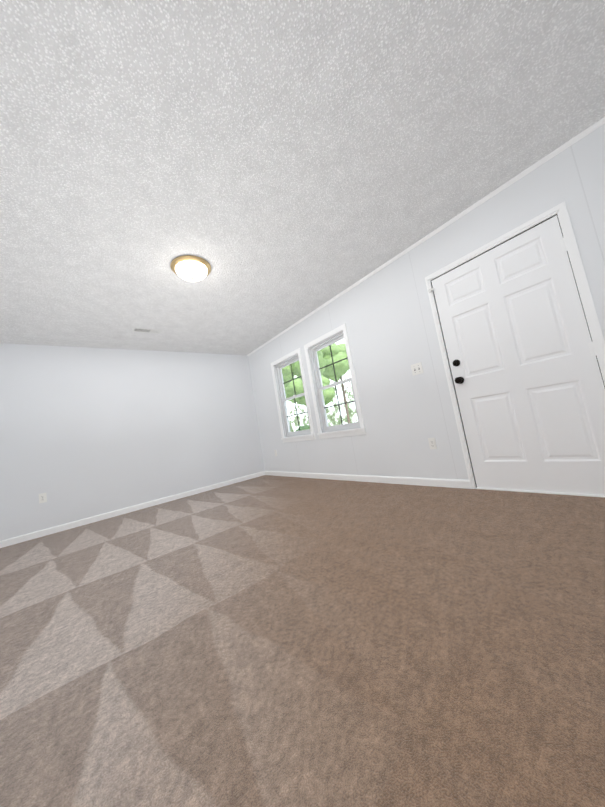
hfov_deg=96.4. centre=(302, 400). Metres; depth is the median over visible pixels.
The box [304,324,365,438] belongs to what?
window
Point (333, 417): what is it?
sky
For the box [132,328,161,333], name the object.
ceiling vent
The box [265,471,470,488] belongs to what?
baseboard
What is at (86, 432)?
wall
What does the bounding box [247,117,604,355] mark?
trim
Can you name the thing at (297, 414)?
grille
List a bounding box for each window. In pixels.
[271,348,314,442]
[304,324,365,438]
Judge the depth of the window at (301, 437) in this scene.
4.67 m
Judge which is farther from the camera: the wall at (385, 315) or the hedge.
the hedge
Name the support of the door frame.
attached to the wall at (385, 315)
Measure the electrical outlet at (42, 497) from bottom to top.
0.115 m
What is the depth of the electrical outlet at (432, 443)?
2.73 m
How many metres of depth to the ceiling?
1.57 m
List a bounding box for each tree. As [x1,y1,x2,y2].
[282,350,325,426]
[285,375,334,404]
[321,343,349,422]
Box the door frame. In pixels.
[425,201,604,496]
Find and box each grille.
[283,364,301,394]
[287,398,306,430]
[319,345,347,381]
[324,385,353,423]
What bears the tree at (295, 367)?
on the ground
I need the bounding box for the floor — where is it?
[0,475,604,806]
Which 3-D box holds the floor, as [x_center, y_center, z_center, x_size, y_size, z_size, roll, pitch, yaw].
[-0.548,1.186,2.183,3.940,0.120,5.430,-5,-7,-39]
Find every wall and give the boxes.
[0,343,264,540]
[248,124,604,479]
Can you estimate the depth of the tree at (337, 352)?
25.26 m
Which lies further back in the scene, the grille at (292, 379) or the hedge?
the hedge
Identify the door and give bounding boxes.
[431,215,604,494]
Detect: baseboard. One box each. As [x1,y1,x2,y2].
[0,471,264,547]
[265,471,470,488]
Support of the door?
in the wall at (385, 315)
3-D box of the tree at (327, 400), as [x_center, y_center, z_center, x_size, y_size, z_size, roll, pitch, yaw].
[1.016,0.553,35.602,7.858,7.848,5.656,-5,-7,-39]
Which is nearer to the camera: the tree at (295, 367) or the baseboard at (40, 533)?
the baseboard at (40, 533)
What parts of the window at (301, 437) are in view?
far window sash, sash glass, far window sash, sash glass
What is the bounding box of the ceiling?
[0,0,604,354]
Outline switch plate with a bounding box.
[411,362,422,375]
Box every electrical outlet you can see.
[39,493,46,503]
[428,438,436,448]
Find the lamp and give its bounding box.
[170,255,210,281]
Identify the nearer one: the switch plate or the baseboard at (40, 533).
the switch plate
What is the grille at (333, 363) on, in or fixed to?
attached to the window at (361, 430)
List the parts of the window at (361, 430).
near window sash, sash glass, near window sash, sash glass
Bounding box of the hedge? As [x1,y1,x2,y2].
[296,425,309,430]
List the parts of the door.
hardware knob, door hinges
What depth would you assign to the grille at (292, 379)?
4.60 m
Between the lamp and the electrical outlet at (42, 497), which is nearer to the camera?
the lamp
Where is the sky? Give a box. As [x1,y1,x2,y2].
[286,339,357,431]
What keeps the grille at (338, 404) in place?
attached to the window at (361, 430)

